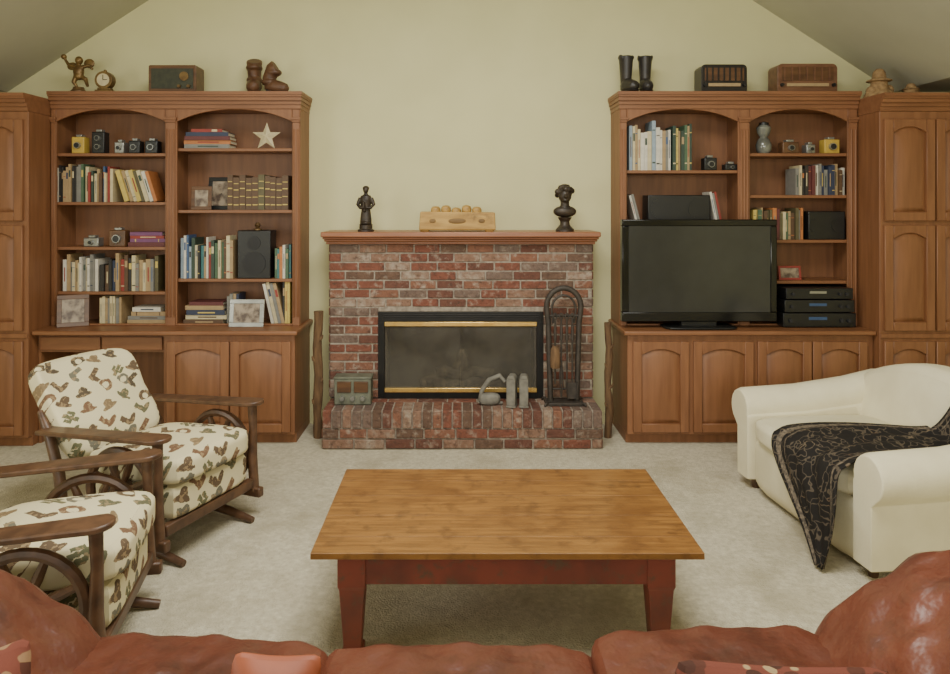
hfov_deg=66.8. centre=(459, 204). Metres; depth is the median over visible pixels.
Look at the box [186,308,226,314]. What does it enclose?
book
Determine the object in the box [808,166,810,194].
book
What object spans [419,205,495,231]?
box
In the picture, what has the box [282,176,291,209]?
book
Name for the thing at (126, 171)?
book
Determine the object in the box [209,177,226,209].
photo frame
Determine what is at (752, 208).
book
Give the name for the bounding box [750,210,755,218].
book
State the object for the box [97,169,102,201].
book
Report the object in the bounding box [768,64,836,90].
radio
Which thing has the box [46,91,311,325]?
bookcase
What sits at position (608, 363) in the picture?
wooden post
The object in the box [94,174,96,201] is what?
book
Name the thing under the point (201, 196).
picture
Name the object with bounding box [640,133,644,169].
book
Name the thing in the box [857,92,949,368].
tall cabinet
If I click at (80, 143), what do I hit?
vintage camera
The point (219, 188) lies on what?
picture
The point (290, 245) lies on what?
book
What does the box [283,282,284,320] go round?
book
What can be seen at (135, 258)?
book
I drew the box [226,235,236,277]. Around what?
book
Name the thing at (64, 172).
book
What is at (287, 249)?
book
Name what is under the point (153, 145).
vintage camera
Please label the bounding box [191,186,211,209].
photo frame
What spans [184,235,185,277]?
book
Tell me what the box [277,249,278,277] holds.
book
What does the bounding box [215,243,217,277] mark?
book
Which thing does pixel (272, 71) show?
boot
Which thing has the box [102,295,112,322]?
book
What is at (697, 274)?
television
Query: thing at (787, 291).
component
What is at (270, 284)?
book
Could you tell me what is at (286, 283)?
book
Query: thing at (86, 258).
book
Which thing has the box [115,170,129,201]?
book
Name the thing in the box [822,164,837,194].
book
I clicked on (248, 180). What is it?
book
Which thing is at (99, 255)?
book
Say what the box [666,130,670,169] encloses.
book
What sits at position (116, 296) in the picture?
book
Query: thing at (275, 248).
book
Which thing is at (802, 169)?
book
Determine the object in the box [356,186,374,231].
statuette
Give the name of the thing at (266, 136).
star ornament
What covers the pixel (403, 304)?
fireplace
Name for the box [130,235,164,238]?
book
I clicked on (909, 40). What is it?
ceiling
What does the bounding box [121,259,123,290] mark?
book
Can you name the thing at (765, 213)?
book
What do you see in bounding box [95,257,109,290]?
book
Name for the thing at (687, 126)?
book
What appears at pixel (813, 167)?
book
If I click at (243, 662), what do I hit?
throw pillow
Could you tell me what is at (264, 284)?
book
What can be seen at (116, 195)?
book
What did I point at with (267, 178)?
book
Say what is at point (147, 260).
book
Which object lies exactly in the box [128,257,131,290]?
book
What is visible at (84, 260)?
book
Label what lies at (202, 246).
book
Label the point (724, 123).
bookcase
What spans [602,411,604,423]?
baseboard
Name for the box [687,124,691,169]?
book
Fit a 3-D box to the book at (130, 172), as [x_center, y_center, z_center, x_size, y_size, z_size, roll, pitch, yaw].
[-2.306,-0.137,5.183,0.097,0.230,0.161,0,0,0]
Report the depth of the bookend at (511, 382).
4.82 m
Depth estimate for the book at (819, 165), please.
5.10 m
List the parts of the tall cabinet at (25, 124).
door, door, door, cornice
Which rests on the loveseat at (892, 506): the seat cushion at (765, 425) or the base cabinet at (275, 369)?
the seat cushion at (765, 425)
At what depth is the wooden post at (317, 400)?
4.99 m
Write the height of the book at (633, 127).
0.312 m
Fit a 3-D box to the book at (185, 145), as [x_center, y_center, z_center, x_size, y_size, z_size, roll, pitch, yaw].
[-1.791,-0.415,5.173,0.320,0.030,0.161,0,0,0]
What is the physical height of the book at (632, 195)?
0.197 m
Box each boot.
[246,59,262,90]
[261,61,288,90]
[618,55,638,90]
[637,55,652,90]
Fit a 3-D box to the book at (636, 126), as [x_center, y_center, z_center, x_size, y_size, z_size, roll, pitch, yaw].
[1.249,-0.406,5.179,0.017,0.322,0.159,0,0,0]
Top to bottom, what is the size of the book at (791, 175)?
0.189 m
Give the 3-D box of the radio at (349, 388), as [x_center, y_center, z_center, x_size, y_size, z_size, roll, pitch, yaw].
[-0.730,1.264,4.942,0.260,0.188,0.145,0,0,0]
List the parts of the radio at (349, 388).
panel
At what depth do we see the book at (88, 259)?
5.10 m
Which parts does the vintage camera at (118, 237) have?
len glass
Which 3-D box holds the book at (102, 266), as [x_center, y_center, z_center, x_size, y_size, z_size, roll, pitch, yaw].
[-2.531,0.516,5.165,0.030,0.188,0.158,0,0,0]
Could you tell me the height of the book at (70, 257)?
0.260 m
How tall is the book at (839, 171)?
0.177 m
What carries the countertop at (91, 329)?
on the base cabinet at (275, 369)
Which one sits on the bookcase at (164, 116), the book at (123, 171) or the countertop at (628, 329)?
the book at (123, 171)
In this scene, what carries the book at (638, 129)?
on the bookcase at (724, 123)
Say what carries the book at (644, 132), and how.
on the bookcase at (724, 123)
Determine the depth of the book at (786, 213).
5.10 m
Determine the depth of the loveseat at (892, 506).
3.63 m
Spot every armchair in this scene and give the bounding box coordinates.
[0,448,162,636]
[28,348,263,566]
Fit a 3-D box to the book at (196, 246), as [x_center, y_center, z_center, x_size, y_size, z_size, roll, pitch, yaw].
[-1.865,0.402,5.183,0.020,0.235,0.176,0,0,0]
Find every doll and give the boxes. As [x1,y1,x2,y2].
[863,68,893,97]
[901,83,920,91]
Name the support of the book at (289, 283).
on the countertop at (91, 329)
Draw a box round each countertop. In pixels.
[32,319,312,334]
[608,319,875,334]
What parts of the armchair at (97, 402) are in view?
post, backrest, arm, leg, post, rail, seat, arm, rail, leg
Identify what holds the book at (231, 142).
on the book at (185, 145)
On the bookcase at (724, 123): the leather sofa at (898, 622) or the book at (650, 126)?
the book at (650, 126)
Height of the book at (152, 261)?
0.227 m
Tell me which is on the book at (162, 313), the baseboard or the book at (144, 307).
the book at (144, 307)
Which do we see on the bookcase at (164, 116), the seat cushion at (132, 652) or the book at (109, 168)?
the book at (109, 168)
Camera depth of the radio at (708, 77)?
5.05 m
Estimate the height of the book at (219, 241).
0.269 m
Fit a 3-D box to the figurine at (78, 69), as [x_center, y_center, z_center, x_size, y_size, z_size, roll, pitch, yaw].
[-2.721,-0.932,5.122,0.224,0.281,0.110,0,0,12]
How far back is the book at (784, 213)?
5.09 m
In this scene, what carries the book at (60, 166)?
on the bookcase at (164, 116)
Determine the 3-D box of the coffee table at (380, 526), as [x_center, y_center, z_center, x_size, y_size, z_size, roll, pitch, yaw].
[0.165,1.415,2.900,1.370,0.410,0.799,0,0,0]
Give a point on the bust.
(564, 192)
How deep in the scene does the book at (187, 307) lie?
5.11 m
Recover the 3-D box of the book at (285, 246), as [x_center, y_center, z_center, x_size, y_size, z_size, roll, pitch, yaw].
[-1.244,0.401,5.168,0.018,0.237,0.162,0,0,0]
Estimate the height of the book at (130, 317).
0.026 m
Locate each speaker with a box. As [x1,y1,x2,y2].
[238,230,275,278]
[642,195,709,218]
[803,211,844,239]
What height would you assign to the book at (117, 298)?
0.187 m
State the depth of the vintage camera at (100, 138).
5.09 m
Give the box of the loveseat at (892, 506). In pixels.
[732,363,949,577]
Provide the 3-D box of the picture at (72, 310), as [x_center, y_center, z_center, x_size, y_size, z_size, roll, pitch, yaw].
[-2.696,0.737,5.018,0.140,0.158,0.030,0,0,-25]
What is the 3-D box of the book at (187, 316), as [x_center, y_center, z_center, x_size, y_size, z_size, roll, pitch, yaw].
[-1.799,0.795,5.181,0.290,0.030,0.161,0,0,0]
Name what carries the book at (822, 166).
on the bookcase at (724, 123)
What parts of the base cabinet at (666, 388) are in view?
door, door, door, door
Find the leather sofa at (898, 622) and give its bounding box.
[0,550,949,673]
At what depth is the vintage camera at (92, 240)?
5.09 m
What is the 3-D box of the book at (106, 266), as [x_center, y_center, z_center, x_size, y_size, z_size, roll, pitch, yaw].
[-2.501,0.518,5.181,0.029,0.183,0.155,0,0,0]
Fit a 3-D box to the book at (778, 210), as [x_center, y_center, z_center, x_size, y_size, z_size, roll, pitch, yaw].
[2.250,0.136,5.172,0.020,0.217,0.164,0,0,0]
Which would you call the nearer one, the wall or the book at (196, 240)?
the book at (196, 240)
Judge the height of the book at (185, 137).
0.026 m
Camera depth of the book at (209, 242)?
5.11 m
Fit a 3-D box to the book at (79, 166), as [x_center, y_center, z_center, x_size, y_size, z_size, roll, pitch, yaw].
[-2.692,-0.154,5.175,0.019,0.265,0.159,0,0,0]
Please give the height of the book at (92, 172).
0.221 m
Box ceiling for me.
[0,0,949,91]
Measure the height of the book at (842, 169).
0.194 m
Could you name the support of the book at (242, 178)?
on the bookcase at (164, 116)
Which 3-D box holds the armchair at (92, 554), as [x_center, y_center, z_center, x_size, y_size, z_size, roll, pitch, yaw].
[-1.671,1.205,2.570,1.033,0.829,0.770,0,0,-10]
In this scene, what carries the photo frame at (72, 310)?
on the countertop at (91, 329)
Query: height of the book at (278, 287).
0.294 m
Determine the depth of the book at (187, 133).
5.09 m
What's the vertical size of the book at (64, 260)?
0.222 m
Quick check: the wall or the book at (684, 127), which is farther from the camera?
the wall
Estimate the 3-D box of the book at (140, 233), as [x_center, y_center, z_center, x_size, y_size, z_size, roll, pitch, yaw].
[-2.225,0.205,5.183,0.230,0.024,0.160,0,0,0]
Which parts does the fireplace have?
firebox frame, brass trim, brass trim, fireplace bellows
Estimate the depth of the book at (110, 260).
5.09 m
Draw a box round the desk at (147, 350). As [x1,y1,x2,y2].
[39,335,163,442]
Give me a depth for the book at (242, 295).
5.17 m
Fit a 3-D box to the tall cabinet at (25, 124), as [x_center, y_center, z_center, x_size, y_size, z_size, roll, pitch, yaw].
[-3.236,0.440,5.039,0.728,2.360,0.614,0,0,0]
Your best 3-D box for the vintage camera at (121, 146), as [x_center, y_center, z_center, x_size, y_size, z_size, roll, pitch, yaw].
[-2.411,-0.414,5.119,0.068,0.099,0.101,0,0,0]
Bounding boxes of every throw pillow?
[0,639,30,673]
[231,652,320,673]
[675,660,888,673]
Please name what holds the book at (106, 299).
on the countertop at (91, 329)
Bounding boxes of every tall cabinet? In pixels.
[0,92,50,445]
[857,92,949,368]
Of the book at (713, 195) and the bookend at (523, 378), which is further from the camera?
the book at (713, 195)
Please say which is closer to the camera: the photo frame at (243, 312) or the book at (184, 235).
the photo frame at (243, 312)
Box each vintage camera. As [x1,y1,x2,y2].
[72,134,89,152]
[84,235,103,246]
[92,129,108,152]
[109,227,129,246]
[114,140,128,152]
[129,138,143,152]
[145,138,161,152]
[701,155,716,169]
[722,162,736,169]
[778,140,798,152]
[802,142,814,152]
[819,137,838,152]
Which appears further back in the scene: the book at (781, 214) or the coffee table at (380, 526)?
the book at (781, 214)
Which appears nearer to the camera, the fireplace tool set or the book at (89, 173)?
the fireplace tool set
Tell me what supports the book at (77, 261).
on the bookcase at (164, 116)
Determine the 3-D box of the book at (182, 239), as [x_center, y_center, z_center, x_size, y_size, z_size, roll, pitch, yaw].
[-1.966,0.377,5.191,0.025,0.285,0.177,0,0,0]
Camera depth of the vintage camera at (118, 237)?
5.09 m
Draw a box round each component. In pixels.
[772,310,855,326]
[777,284,852,298]
[777,296,853,312]
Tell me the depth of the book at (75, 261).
5.11 m
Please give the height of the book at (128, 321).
0.030 m
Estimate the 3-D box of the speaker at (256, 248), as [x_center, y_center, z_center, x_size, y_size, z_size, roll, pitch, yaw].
[-1.454,0.350,5.158,0.235,0.340,0.164,0,0,0]
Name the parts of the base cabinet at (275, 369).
door, door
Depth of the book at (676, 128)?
5.10 m
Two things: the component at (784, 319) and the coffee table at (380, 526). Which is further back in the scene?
the component at (784, 319)
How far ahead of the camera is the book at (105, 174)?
5.09 m
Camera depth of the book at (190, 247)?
5.10 m
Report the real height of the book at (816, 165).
0.211 m
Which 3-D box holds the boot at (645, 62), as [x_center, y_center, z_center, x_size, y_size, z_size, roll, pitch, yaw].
[1.321,-0.932,5.113,0.111,0.279,0.215,0,0,5]
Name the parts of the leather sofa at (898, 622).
arm, arm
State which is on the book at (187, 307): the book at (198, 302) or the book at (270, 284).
the book at (198, 302)
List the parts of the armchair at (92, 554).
arm, arm, seat, leg, leg, rail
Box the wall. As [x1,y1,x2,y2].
[8,0,871,422]
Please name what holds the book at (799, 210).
on the bookcase at (724, 123)
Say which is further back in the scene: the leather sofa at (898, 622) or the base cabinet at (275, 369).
the base cabinet at (275, 369)
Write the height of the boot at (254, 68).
0.277 m
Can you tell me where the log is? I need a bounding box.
[419,348,494,386]
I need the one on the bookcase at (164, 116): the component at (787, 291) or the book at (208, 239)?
the book at (208, 239)
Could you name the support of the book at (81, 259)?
on the bookcase at (164, 116)
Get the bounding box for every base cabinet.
[164,325,309,441]
[612,326,872,441]
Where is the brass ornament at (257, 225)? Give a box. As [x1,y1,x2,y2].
[253,222,261,229]
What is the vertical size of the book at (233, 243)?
0.269 m
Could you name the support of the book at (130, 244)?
on the bookcase at (164, 116)
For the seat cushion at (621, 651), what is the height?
0.234 m
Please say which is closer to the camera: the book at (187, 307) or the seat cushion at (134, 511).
the seat cushion at (134, 511)
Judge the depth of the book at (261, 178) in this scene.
5.10 m
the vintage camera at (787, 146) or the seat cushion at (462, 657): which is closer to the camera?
the seat cushion at (462, 657)
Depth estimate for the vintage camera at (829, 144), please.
5.09 m
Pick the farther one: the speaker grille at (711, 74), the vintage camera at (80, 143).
the vintage camera at (80, 143)
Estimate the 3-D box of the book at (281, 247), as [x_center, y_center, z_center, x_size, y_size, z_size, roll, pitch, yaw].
[-1.265,0.407,5.161,0.020,0.224,0.151,0,0,0]
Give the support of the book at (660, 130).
on the bookcase at (724, 123)
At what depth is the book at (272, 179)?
5.10 m
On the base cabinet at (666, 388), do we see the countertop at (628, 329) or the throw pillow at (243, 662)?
the countertop at (628, 329)
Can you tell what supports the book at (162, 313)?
on the book at (130, 317)
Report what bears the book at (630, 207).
on the bookcase at (724, 123)
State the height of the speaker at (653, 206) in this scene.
0.190 m
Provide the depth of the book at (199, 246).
5.09 m
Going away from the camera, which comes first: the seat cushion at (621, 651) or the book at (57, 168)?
the seat cushion at (621, 651)
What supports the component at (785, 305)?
on the component at (784, 319)
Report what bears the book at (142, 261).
on the bookcase at (164, 116)
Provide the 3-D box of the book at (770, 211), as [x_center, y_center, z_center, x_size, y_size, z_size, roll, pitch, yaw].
[2.202,0.139,5.188,0.016,0.211,0.185,0,0,0]
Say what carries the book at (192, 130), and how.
on the book at (187, 133)
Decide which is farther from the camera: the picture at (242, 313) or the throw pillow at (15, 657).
the picture at (242, 313)
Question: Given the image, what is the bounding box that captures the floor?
[0,423,891,656]
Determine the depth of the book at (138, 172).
5.09 m
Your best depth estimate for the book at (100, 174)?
5.09 m
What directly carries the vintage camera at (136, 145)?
on the bookcase at (164, 116)
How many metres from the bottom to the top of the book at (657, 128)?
0.303 m
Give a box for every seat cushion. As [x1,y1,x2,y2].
[0,491,154,590]
[73,632,327,673]
[90,422,248,483]
[323,641,593,673]
[591,625,835,673]
[755,415,892,494]
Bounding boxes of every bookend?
[506,373,517,407]
[519,373,528,407]
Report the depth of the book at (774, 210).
5.09 m
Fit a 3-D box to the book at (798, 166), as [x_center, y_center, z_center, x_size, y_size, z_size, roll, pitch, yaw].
[2.411,-0.175,5.174,0.018,0.210,0.164,0,0,0]
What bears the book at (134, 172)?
on the bookcase at (164, 116)
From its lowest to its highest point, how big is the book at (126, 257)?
0.255 m
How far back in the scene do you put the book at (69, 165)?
5.09 m
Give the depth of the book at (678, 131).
5.11 m
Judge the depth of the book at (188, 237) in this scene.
5.09 m
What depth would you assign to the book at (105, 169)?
5.11 m
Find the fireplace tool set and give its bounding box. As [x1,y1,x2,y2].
[541,285,586,406]
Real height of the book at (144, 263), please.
0.202 m
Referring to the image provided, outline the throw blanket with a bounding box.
[771,407,949,569]
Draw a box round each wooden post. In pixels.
[312,310,322,438]
[604,322,613,438]
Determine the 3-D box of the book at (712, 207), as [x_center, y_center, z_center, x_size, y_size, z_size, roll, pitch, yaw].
[1.792,0.013,5.169,0.058,0.213,0.161,0,0,0]
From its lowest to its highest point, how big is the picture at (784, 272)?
0.069 m
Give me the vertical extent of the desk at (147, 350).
0.744 m
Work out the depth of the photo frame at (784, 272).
5.13 m
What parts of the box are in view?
knob, knob, knob, knob, knob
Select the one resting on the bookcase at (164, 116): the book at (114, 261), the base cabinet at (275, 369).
the book at (114, 261)
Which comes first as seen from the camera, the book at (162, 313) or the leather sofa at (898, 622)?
the leather sofa at (898, 622)
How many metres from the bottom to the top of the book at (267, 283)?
0.298 m
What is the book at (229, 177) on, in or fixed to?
on the bookcase at (164, 116)
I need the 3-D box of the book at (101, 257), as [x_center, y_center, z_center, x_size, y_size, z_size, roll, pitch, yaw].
[-2.588,0.494,5.174,0.014,0.230,0.179,0,0,0]
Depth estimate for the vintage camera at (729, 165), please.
5.09 m
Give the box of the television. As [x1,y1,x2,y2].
[620,219,776,329]
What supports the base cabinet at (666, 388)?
on the floor
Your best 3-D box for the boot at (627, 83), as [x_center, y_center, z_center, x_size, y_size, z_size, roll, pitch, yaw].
[1.199,-0.932,5.103,0.111,0.279,0.215,0,0,-15]
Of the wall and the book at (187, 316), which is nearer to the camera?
the book at (187, 316)
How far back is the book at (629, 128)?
5.10 m
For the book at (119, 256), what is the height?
0.269 m
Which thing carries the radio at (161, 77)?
on the bookcase at (164, 116)
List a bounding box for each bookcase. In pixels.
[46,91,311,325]
[608,91,861,325]
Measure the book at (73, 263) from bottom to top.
0.204 m
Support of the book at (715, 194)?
on the bookcase at (724, 123)
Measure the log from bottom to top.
0.310 m
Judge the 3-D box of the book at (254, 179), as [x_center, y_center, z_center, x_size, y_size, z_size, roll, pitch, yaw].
[-1.452,-0.081,5.198,0.044,0.232,0.195,0,0,0]
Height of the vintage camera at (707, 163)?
0.108 m
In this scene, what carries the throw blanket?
on the loveseat at (892, 506)
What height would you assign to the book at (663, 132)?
0.281 m
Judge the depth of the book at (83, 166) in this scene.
5.09 m
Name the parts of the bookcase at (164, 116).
shelf, shelf, shelf, shelf, cornice, shelf, shelf, shelf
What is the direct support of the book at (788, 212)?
on the bookcase at (724, 123)
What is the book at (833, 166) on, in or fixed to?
on the bookcase at (724, 123)
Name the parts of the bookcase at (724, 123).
shelf, cornice, shelf, shelf, shelf, shelf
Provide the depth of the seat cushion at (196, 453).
3.44 m
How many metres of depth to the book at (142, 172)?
5.09 m
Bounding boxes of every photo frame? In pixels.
[56,294,88,327]
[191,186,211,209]
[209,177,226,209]
[229,299,264,326]
[778,266,801,279]
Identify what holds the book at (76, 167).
on the bookcase at (164, 116)
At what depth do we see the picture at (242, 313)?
5.01 m
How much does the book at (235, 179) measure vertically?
0.229 m
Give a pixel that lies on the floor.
(239, 579)
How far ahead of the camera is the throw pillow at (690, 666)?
1.36 m
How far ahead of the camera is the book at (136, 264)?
5.10 m
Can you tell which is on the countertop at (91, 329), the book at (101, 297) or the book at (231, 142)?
the book at (101, 297)
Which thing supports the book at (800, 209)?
on the bookcase at (724, 123)
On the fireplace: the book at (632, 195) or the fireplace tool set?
the fireplace tool set
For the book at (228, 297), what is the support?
on the countertop at (91, 329)
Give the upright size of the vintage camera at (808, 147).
0.081 m
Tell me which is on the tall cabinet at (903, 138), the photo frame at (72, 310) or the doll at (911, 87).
the doll at (911, 87)
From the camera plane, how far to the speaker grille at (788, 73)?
5.05 m
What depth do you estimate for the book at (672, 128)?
5.09 m
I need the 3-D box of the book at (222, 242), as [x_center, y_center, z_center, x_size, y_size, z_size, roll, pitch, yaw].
[-1.681,0.393,5.185,0.015,0.254,0.156,0,0,0]
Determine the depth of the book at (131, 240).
5.10 m
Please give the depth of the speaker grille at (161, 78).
5.05 m
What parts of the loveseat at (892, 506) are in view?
arm, seat, arm, backrest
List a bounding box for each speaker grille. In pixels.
[151,68,192,88]
[705,68,743,80]
[782,67,833,80]
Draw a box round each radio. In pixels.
[149,65,203,90]
[333,373,373,404]
[694,64,746,90]
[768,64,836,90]
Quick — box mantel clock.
[95,70,115,90]
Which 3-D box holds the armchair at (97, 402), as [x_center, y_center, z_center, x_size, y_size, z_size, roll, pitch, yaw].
[-1.621,1.205,3.635,1.033,0.829,0.770,0,0,22]
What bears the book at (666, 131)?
on the bookcase at (724, 123)
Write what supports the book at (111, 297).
on the countertop at (91, 329)
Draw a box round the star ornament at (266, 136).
[253,123,279,147]
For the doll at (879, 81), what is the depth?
4.94 m
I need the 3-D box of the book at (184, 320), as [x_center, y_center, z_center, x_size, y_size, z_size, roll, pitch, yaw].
[-1.817,0.828,5.173,0.280,0.034,0.161,0,0,0]
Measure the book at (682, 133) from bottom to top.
0.280 m
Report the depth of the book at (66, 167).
5.09 m
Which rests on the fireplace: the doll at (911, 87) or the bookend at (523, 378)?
the bookend at (523, 378)
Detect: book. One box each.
[57,168,58,201]
[59,165,67,201]
[62,167,65,201]
[63,171,65,201]
[63,259,66,290]
[66,167,67,201]
[67,253,82,290]
[68,164,77,201]
[71,261,75,290]
[72,166,73,201]
[72,262,75,290]
[74,166,77,201]
[76,167,77,201]
[76,260,78,290]
[78,165,80,201]
[79,256,89,290]
[81,164,94,201]
[83,259,85,290]
[86,167,100,201]
[86,258,86,290]
[87,258,89,290]
[88,172,90,201]
[90,253,104,290]
[91,171,96,201]
[93,257,105,290]
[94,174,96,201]
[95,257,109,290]
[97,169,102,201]
[99,173,102,201]
[100,263,108,290]
[100,297,101,322]
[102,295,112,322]
[103,166,107,201]
[104,173,107,201]
[105,265,108,290]
[105,297,109,322]
[108,167,119,201]
[108,298,109,322]
[109,258,115,290]
[110,169,123,201]
[110,295,115,322]
[113,260,115,290]
[113,295,123,322]
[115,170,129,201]
[116,252,128,290]
[116,295,124,322]
[119,295,132,322]
[121,170,133,201]
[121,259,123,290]
[124,254,137,290]
[125,170,136,201]
[127,320,164,322]
[128,170,141,201]
[128,242,164,246]
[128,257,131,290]
[128,315,164,319]
[130,231,164,235]
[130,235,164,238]
[130,239,164,241]
[131,310,164,315]
[132,170,144,201]
[132,254,145,290]
[132,304,164,311]
[135,263,138,290]
[136,170,149,201]
[139,258,149,290]
[141,171,153,201]
[143,262,145,290]
[145,171,164,201]
[146,258,153,290]
[150,258,154,290]
[155,254,164,290]
[181,238,183,277]
[183,319,226,322]
[184,136,236,141]
[184,140,236,145]
[184,144,235,147]
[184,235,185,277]
[185,304,226,309]
[186,132,234,136]
[186,234,196,277]
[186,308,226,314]
[186,314,226,318]
[189,246,191,277]
[189,299,226,305]
[191,129,228,131]
[192,237,203,277]
[195,244,202,277]
[198,244,205,278]
[201,245,205,277]
[204,246,205,277]
[206,236,215,277]
[209,242,210,277]
[211,239,221,277]
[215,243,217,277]
[218,239,225,278]
[222,242,223,277]
[224,240,225,277]
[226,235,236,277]
[227,175,238,209]
[227,295,229,322]
[230,239,237,277]
[233,177,238,209]
[236,291,245,298]
[239,175,252,209]
[246,178,251,209]
[252,177,257,209]
[258,175,269,209]
[262,283,274,322]
[265,176,274,209]
[266,282,277,322]
[269,282,280,322]
[270,177,278,209]
[273,282,284,322]
[275,248,278,277]
[276,178,281,209]
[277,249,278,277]
[279,246,282,278]
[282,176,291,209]
[283,244,289,278]
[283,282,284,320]
[285,248,288,277]
[285,282,287,322]
[288,282,291,322]
[289,244,291,277]
[627,126,631,169]
[627,195,636,218]
[628,194,639,218]
[632,126,634,169]
[634,125,637,169]
[638,129,639,169]
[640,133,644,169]
[644,132,646,169]
[645,121,655,169]
[647,131,651,169]
[656,127,659,169]
[660,130,661,169]
[662,131,665,169]
[665,126,675,169]
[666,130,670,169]
[666,131,667,169]
[676,128,677,169]
[678,125,686,169]
[678,131,679,169]
[680,131,684,169]
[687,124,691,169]
[687,126,688,169]
[702,192,716,218]
[712,192,720,218]
[712,193,718,218]
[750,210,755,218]
[752,208,762,218]
[757,210,761,218]
[763,208,776,219]
[763,211,767,218]
[764,210,771,218]
[777,209,779,239]
[780,211,790,238]
[780,212,785,239]
[780,213,782,239]
[785,168,798,194]
[785,208,798,239]
[786,213,787,238]
[789,165,801,194]
[791,213,793,238]
[799,208,802,239]
[799,210,799,239]
[802,165,807,194]
[802,169,803,194]
[808,164,821,194]
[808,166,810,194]
[811,165,815,194]
[816,165,817,194]
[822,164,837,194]
[822,166,823,194]
[824,165,834,194]
[824,166,831,194]
[824,170,827,194]
[838,168,844,194]
[838,170,841,194]
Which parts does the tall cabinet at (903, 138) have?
cornice, door, door, door, door, door, door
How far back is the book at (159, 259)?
5.14 m
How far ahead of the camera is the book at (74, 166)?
5.10 m
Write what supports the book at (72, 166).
on the bookcase at (164, 116)
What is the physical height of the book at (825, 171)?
0.179 m
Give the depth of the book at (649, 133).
5.11 m
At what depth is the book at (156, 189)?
5.14 m
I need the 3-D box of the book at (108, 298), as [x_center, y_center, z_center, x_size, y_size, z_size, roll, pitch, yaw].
[-2.485,0.752,5.186,0.018,0.185,0.180,0,0,0]
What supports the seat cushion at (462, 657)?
on the leather sofa at (898, 622)
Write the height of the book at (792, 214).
0.189 m
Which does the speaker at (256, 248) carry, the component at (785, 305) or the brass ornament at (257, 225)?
the brass ornament at (257, 225)
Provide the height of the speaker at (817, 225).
0.200 m
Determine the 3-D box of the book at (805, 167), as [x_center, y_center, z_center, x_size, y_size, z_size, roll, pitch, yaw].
[2.450,-0.175,5.176,0.024,0.210,0.177,0,0,0]
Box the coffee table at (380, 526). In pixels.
[310,469,704,648]
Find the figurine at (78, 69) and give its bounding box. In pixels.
[61,54,94,90]
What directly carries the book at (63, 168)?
on the bookcase at (164, 116)
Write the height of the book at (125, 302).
0.191 m
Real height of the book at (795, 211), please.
0.223 m
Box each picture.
[61,299,83,322]
[195,190,207,205]
[212,181,226,205]
[233,304,259,322]
[780,268,798,277]
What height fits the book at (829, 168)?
0.203 m
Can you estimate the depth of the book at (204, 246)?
5.11 m
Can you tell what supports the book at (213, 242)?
on the bookcase at (164, 116)
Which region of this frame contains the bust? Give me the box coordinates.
[553,184,575,231]
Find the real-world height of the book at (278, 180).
0.227 m
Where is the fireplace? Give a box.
[321,230,602,448]
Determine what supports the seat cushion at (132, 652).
on the leather sofa at (898, 622)
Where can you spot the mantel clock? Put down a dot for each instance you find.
(104, 80)
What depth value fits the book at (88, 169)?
5.10 m
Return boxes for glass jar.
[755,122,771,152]
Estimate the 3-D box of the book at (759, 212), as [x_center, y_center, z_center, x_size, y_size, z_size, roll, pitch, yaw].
[2.120,0.139,5.175,0.026,0.212,0.175,0,0,0]
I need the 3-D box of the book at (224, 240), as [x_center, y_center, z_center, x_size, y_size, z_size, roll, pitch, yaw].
[-1.664,0.385,5.183,0.017,0.268,0.171,0,0,0]
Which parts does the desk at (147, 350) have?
drawer, drawer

